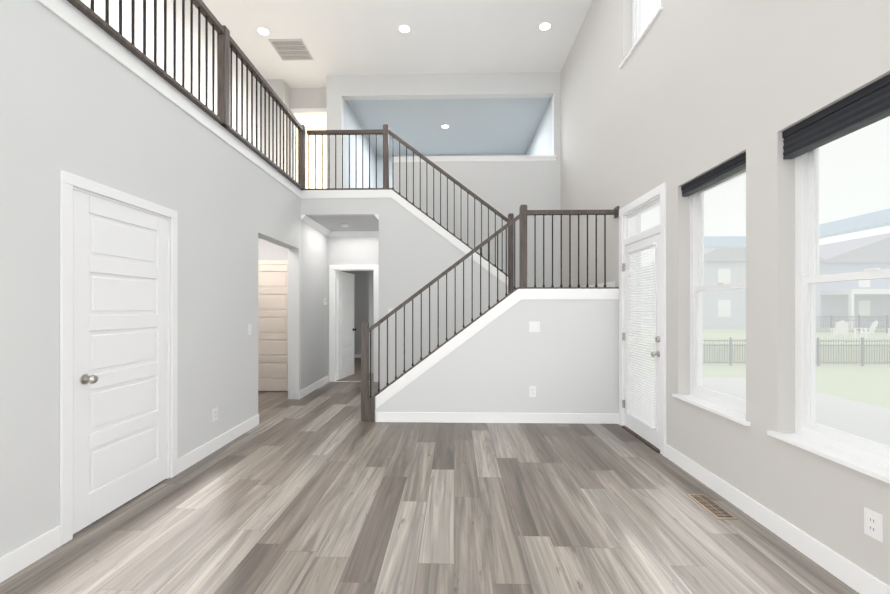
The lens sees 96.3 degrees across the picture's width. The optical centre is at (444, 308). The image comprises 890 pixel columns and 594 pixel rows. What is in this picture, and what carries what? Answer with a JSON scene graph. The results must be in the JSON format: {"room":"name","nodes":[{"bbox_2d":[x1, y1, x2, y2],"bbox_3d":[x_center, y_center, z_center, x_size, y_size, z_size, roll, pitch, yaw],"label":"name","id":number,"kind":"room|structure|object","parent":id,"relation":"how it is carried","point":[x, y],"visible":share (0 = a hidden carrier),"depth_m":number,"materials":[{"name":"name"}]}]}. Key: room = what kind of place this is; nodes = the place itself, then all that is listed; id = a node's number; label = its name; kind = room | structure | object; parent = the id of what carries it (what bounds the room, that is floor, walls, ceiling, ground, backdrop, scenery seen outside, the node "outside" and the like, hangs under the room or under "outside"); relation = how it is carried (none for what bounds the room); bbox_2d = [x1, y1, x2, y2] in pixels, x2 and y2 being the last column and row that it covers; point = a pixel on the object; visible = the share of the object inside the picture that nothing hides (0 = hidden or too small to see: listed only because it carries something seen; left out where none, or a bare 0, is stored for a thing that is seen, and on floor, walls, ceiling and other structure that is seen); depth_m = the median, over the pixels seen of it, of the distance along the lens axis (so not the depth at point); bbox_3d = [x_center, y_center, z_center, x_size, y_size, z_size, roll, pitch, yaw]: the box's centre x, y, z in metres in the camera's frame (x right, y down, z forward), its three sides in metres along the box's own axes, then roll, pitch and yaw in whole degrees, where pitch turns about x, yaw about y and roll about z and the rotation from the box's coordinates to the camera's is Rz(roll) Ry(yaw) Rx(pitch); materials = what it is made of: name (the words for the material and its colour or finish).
{"room":"living room","nodes":[
{"label":"living room","id":0,"kind":"room"},
{"bbox_2d":[0,0,327,557],"bbox_3d":[-2.840,-1.262,3.109,1.687,5.200,13.628,0,0,0],"label":"wall","id":1,"kind":"structure","parent":0,"point":[74,101],"depth_m":2.67,"materials":[{"name":"grey paint"}]},
{"bbox_2d":[60,170,177,544],"bbox_3d":[-2.191,0.280,2.726,0.177,2.115,0.961,0,0,0],"label":"closet door","id":2,"kind":"structure","parent":1,"relation":"in","point":[118,354],"depth_m":2.62,"materials":[{"name":"white paint"}]},
{"bbox_2d":[0,375,328,582],"bbox_3d":[-2.253,1.279,1.788,0.178,0.115,11.000,0,0,0],"label":"baseboard","id":3,"kind":"structure","parent":1,"relation":"attached to","point":[15,561],"depth_m":2.23,"materials":[{"name":"white paint"}]},
{"bbox_2d":[36,0,300,197],"bbox_3d":[-2.257,-1.699,1.116,0.179,0.120,9.650,0,0,0],"label":"trim","id":4,"kind":"structure","parent":1,"relation":"attached to","point":[70,14],"depth_m":2.90,"materials":[{"name":"white paint"}]},
{"bbox_2d":[67,0,305,189],"bbox_3d":[-2.146,-2.234,1.115,0.078,0.950,9.650,0,0,0],"label":"railing","id":5,"kind":"object","parent":4,"relation":"on","point":[227,45],"visible":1,"depth_m":3.79,"materials":[{"name":"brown wood"}]},
{"bbox_2d":[213,407,217,421],"bbox_3d":[-2.157,0.994,3.735,0.014,0.118,0.065,0,0,0],"label":"wall plates","id":6,"kind":"object","parent":1,"relation":"attached to","point":[215,414],"depth_m":3.75,"materials":[{"name":"white plastic"}]},
{"bbox_2d":[248,324,251,334],"bbox_3d":[-2.153,0.235,4.390,0.014,0.114,0.067,0,0,0],"label":"wall plates","id":7,"kind":"object","parent":1,"relation":"attached to","point":[249,325],"depth_m":4.39,"materials":[{"name":"white plastic"}]},
{"bbox_2d":[301,215,330,235],"bbox_3d":[-2.108,-1.351,6.580,0.070,0.084,1.270,0,0,1],"label":"crown molding","id":8,"kind":"structure","parent":1,"relation":"attached to","point":[315,225],"depth_m":6.49,"materials":[{"name":"white paint"}]},
{"bbox_2d":[336,271,355,379],"bbox_3d":[-1.891,0.320,7.724,0.220,2.020,0.710,0,0,1],"label":"hall door","id":9,"kind":"structure","parent":1,"relation":"in","point":[345,324],"depth_m":7.67,"materials":[{"name":"white paint"}]},
{"bbox_2d":[81,0,259,150],"bbox_3d":[-3.624,-2.863,1.953,0.150,2.800,11.250,0,0,1],"label":"wall","id":10,"kind":"structure","parent":0,"point":[99,5],"depth_m":5.24,"materials":[{"name":"paint"}]},
{"bbox_2d":[258,238,287,264],"bbox_3d":[-2.930,-0.053,5.274,1.270,2.785,2.530,0,0,1],"label":"wall","id":11,"kind":"structure","parent":0,"point":[267,250],"depth_m":6.44,"materials":[{"name":"paint"}]},
{"bbox_2d":[258,260,287,390],"bbox_3d":[-2.817,0.283,6.416,0.930,2.115,0.039,0,0,1],"label":"pantry door","id":12,"kind":"structure","parent":11,"relation":"in","point":[272,327],"depth_m":6.40,"materials":[{"name":"paint"}]},
{"bbox_2d":[262,79,288,174],"bbox_3d":[-3.209,-2.859,7.494,0.400,2.800,0.150,0,0,1],"label":"wall","id":13,"kind":"structure","parent":0,"point":[279,86],"depth_m":7.42,"materials":[{"name":"paint"}]},
{"bbox_2d":[289,88,325,109],"bbox_3d":[-2.602,-2.859,7.764,1.100,2.800,0.120,0,0,1],"label":"wall","id":14,"kind":"structure","parent":0,"point":[293,98],"depth_m":7.71,"materials":[{"name":"paint"}]},
{"bbox_2d":[290,108,325,179],"bbox_3d":[-2.578,-2.808,7.756,0.830,2.100,0.134,0,0,1],"label":"door frame","id":15,"kind":"structure","parent":14,"relation":"attached to","point":[308,112],"depth_m":7.70,"materials":[{"name":"white paint"}]},
{"bbox_2d":[337,271,373,381],"bbox_3d":[-2.117,-0.040,9.150,2.600,2.805,3.480,0,0,1],"label":"wall","id":16,"kind":"structure","parent":0,"point":[363,295],"depth_m":10.79,"materials":[{"name":"paint"}]},
{"bbox_2d":[202,0,592,87],"bbox_3d":[-0.793,-4.338,2.058,5.905,0.150,12.000,0,0,1],"label":"ceiling","id":17,"kind":"structure","parent":0,"point":[352,37],"depth_m":6.20,"materials":[{"name":"paint"}]},
{"bbox_2d":[256,27,269,35],"bbox_3d":[-2.794,-4.257,6.129,0.194,0.006,0.194,0,0,1],"label":"recessed light","id":18,"kind":"object","parent":17,"relation":"in","point":[263,31],"visible":1,"depth_m":6.13,"materials":[{"name":"white paint"}]},
{"bbox_2d":[268,39,313,60],"bbox_3d":[-2.522,-4.253,6.568,0.540,0.012,0.530,0,0,1],"label":"ceiling vent","id":19,"kind":"object","parent":17,"relation":"in","point":[290,49],"visible":1,"depth_m":6.54,"materials":[{"name":"white metal"}]},
{"bbox_2d":[398,24,410,33],"bbox_3d":[-0.614,-4.257,6.075,0.194,0.006,0.194,0,0,1],"label":"recessed light","id":20,"kind":"object","parent":17,"relation":"in","point":[404,28],"visible":1,"depth_m":6.06,"materials":[{"name":"white paint"}]},
{"bbox_2d":[538,22,551,30],"bbox_3d":[1.515,-4.257,6.021,0.194,0.006,0.194,0,0,1],"label":"recessed light","id":21,"kind":"object","parent":17,"relation":"in","point":[544,26],"visible":1,"depth_m":6.02,"materials":[{"name":"white paint"}]},
{"bbox_2d":[301,198,507,389],"bbox_3d":[-0.673,-0.207,6.578,3.244,3.095,1.350,0,0,1],"label":"wall","id":22,"kind":"structure","parent":0,"point":[416,254],"depth_m":5.90,"materials":[{"name":"grey paint"}]},
{"bbox_2d":[301,190,507,284],"bbox_3d":[-0.608,-0.207,5.895,3.079,3.095,0.013,0,0,1],"label":"trim","id":23,"kind":"structure","parent":22,"relation":"attached to","point":[421,216],"depth_m":5.89,"materials":[{"name":"white paint"}]},
{"bbox_2d":[305,124,487,203],"bbox_3d":[-0.565,-1.472,5.938,3.163,2.529,0.097,0,0,1],"label":"railing","id":24,"kind":"object","parent":23,"relation":"on","point":[385,131],"depth_m":5.94,"materials":[{"name":"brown wood"}]},
{"bbox_2d":[0,382,858,593],"bbox_3d":[-1.078,1.387,1.661,6.455,0.100,11.200,0,0,1],"label":"floor","id":25,"kind":"structure","parent":0,"point":[324,489],"depth_m":2.48,"materials":[{"name":"laminate"}]},
{"bbox_2d":[361,204,618,421],"bbox_3d":[0.517,0.062,4.711,3.019,2.555,0.112,0,0,1],"label":"railing","id":26,"kind":"object","parent":25,"relation":"on","point":[367,408],"depth_m":4.70,"materials":[{"name":"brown wood"}]},
{"bbox_2d":[687,494,737,519],"bbox_3d":[1.794,1.332,2.689,0.125,0.010,0.340,0,0,1],"label":"floor vent","id":27,"kind":"object","parent":25,"relation":"in","point":[712,507],"visible":1,"depth_m":2.66,"materials":[{"name":"beige metal"}]},
{"bbox_2d":[326,72,560,374],"bbox_3d":[-0.101,-1.459,7.440,4.393,5.600,0.400,0,0,1],"label":"wall","id":28,"kind":"structure","parent":0,"point":[505,188],"depth_m":7.23,"materials":[{"name":"grey paint"}]},
{"bbox_2d":[328,231,378,381],"bbox_3d":[-1.542,-0.026,7.300,1.190,2.735,0.190,0,0,1],"label":"door frame","id":29,"kind":"structure","parent":28,"relation":"attached to","point":[333,269],"depth_m":7.27,"materials":[{"name":"white paint"}]},
{"bbox_2d":[344,98,551,187],"bbox_3d":[0.108,-2.883,8.941,4.120,2.450,3.110,0,0,1],"label":"wall","id":30,"kind":"structure","parent":0,"point":[499,126],"depth_m":8.60,"materials":[{"name":"paint"}]},
{"bbox_2d":[392,155,556,161],"bbox_3d":[0.525,-2.704,7.300,2.976,0.090,0.220,0,0,1],"label":"trim","id":31,"kind":"structure","parent":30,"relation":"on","point":[488,158],"depth_m":7.20,"materials":[{"name":"white paint"}]},
{"bbox_2d":[376,299,618,413],"bbox_3d":[0.602,0.556,4.720,2.850,1.566,0.110,0,0,1],"label":"wall","id":32,"kind":"structure","parent":0,"point":[565,359],"depth_m":4.65,"materials":[{"name":"grey paint"}]},
{"bbox_2d":[375,289,618,423],"bbox_3d":[0.602,0.556,4.713,2.850,1.566,0.123,0,0,1],"label":"trim","id":33,"kind":"structure","parent":32,"relation":"attached to","point":[451,345],"depth_m":4.65,"materials":[{"name":"white paint"}]},
{"bbox_2d":[529,386,535,396],"bbox_3d":[1.026,0.974,4.650,0.078,0.125,0.009,0,0,1],"label":"wall plate","id":34,"kind":"object","parent":32,"relation":"attached to","point":[532,389],"depth_m":4.65,"materials":[{"name":"white plastic"}]},
{"bbox_2d":[529,321,539,331],"bbox_3d":[1.046,0.217,4.648,0.125,0.125,0.014,0,0,1],"label":"wall plate","id":35,"kind":"object","parent":32,"relation":"attached to","point":[534,326],"depth_m":4.65,"materials":[{"name":"white plastic"}]},
{"bbox_2d":[561,0,889,585],"bbox_3d":[2.061,-1.463,2.084,0.200,5.600,11.800,0,0,1],"label":"wall","id":36,"kind":"structure","parent":0,"point":[690,90],"depth_m":2.70,"materials":[{"name":"paint"}]},
{"bbox_2d":[582,281,614,286],"bbox_3d":[2.052,-0.265,5.962,0.013,0.115,2.445,0,0,1],"label":"baseboard","id":37,"kind":"structure","parent":36,"relation":"attached to","point":[610,284],"depth_m":4.95,"materials":[{"name":"white paint"}]},
{"bbox_2d":[619,0,662,68],"bbox_3d":[2.087,-3.350,4.101,0.210,1.222,0.905,0,0,1],"label":"window","id":38,"kind":"structure","parent":36,"relation":"in","point":[637,36],"depth_m":4.43,"materials":[{"name":"white plastic"}]},
{"bbox_2d":[619,182,665,456],"bbox_3d":[2.048,0.101,4.094,0.187,2.475,1.000,0,0,1],"label":"exterior door","id":39,"kind":"structure","parent":36,"relation":"in","point":[629,239],"depth_m":4.02,"materials":[{"name":"white paint"}]},
{"bbox_2d":[626,242,654,429],"bbox_3d":[2.002,0.265,4.095,0.024,1.792,0.594,0,0,1],"label":"door blinds","id":40,"kind":"object","parent":39,"relation":"attached to","point":[629,412],"visible":1,"depth_m":4.07,"materials":[{"name":"white paint"}]},
{"bbox_2d":[672,169,750,425],"bbox_3d":[2.060,-0.141,3.007,0.210,1.802,0.876,0,0,1],"label":"window","id":41,"kind":"structure","parent":36,"relation":"in","point":[725,405],"depth_m":3.17,"materials":[{"name":"white plastic"}]},
{"bbox_2d":[681,152,745,196],"bbox_3d":[2.040,-0.998,3.009,0.060,0.089,0.788,0,0,1],"label":"window shade","id":42,"kind":"object","parent":41,"relation":"attached to","point":[733,166],"visible":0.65,"depth_m":2.96,"materials":[{"name":"black fabric"}]},
{"bbox_2d":[618,414,889,593],"bbox_3d":[1.913,1.278,0.408,0.013,0.115,8.445,0,0,1],"label":"baseboard","id":43,"kind":"structure","parent":36,"relation":"attached to","point":[859,580],"depth_m":2.26,"materials":[{"name":"white paint"}]},
{"bbox_2d":[767,116,889,483],"bbox_3d":[2.033,-0.142,1.929,0.210,1.802,0.931,0,0,1],"label":"window","id":44,"kind":"structure","parent":36,"relation":"in","point":[869,457],"depth_m":2.17,"materials":[{"name":"white plastic"}]},
{"bbox_2d":[782,74,889,158],"bbox_3d":[2.013,-0.961,1.930,0.060,0.164,0.843,0,0,1],"label":"window shade","id":45,"kind":"object","parent":44,"relation":"attached to","point":[862,108],"visible":1,"depth_m":2.00,"materials":[{"name":"black fabric"}]},
{"bbox_2d":[864,507,882,541],"bbox_3d":[1.950,0.985,1.815,0.008,0.120,0.075,0,0,1],"label":"electrical outlet","id":46,"kind":"object","parent":36,"relation":"attached to","point":[873,524],"visible":1,"depth_m":1.81,"materials":[{"name":"white plastic"}]},
{"bbox_2d":[641,117,889,250],"bbox_3d":[4.078,-0.094,0.832,3.895,2.940,14.200,0,0,1],"label":"sky","id":47,"kind":"structure","parent":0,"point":[828,178],"depth_m":4.67,"materials":[{"name":"white"}]},
{"label":"outside","id":48,"kind":"structure","parent":0,"visible":0},
{"bbox_2d":[641,324,889,408],"bbox_3d":[82.207,2.247,47.782,157.745,1.050,220.000,0,0,1],"label":"lawn","id":49,"kind":"structure","parent":48,"point":[876,336],"depth_m":17.42,"materials":[{"name":"green plant"}]},
{"bbox_2d":[641,248,827,328],"bbox_3d":[26.084,-2.385,38.693,11.300,8.199,11.600,0,0,1],"label":"house","id":50,"kind":"structure","parent":49,"relation":"on","point":[712,266],"depth_m":33.24,"materials":[{"name":"grey"}]},
{"bbox_2d":[703,337,889,365],"bbox_3d":[35.560,1.924,17.745,49.560,1.249,1.260,0,0,1],"label":"fence","id":51,"kind":"object","parent":49,"relation":"on","point":[828,345],"depth_m":17.60,"materials":[{"name":"grey metal"}]},
{"bbox_2d":[830,320,848,337],"bbox_3d":[22.984,1.196,23.162,0.720,1.012,0.874,0,0,31],"label":"chair","id":52,"kind":"object","parent":49,"relation":"on","point":[841,329],"depth_m":22.93,"materials":[{"name":"white paint"}]},
{"bbox_2d":[820,315,888,332],"bbox_3d":[47.538,1.081,26.647,46.060,1.249,0.060,0,0,1],"label":"fence","id":53,"kind":"object","parent":49,"relation":"on","point":[887,320],"depth_m":27.12,"materials":[{"name":"grey metal"}]},
{"bbox_2d":[819,233,889,328],"bbox_3d":[41.883,-2.684,40.447,16.800,8.799,15.300,0,0,1],"label":"house","id":54,"kind":"structure","parent":49,"relation":"on","point":[842,284],"depth_m":35.88,"materials":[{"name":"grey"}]},
{"bbox_2d":[854,320,877,336],"bbox_3d":[24.789,1.196,23.408,0.720,1.012,0.874,0,0,-19],"label":"chair","id":55,"kind":"object","parent":49,"relation":"on","point":[871,331],"depth_m":23.22,"materials":[{"name":"white paint"}]},
{"bbox_2d":[641,378,889,445],"bbox_3d":[4.053,1.956,0.831,3.845,1.160,14.200,0,0,1],"label":"porch","id":56,"kind":"object","parent":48,"point":[818,404],"depth_m":5.32,"materials":[{"name":"concrete"}]}
]}

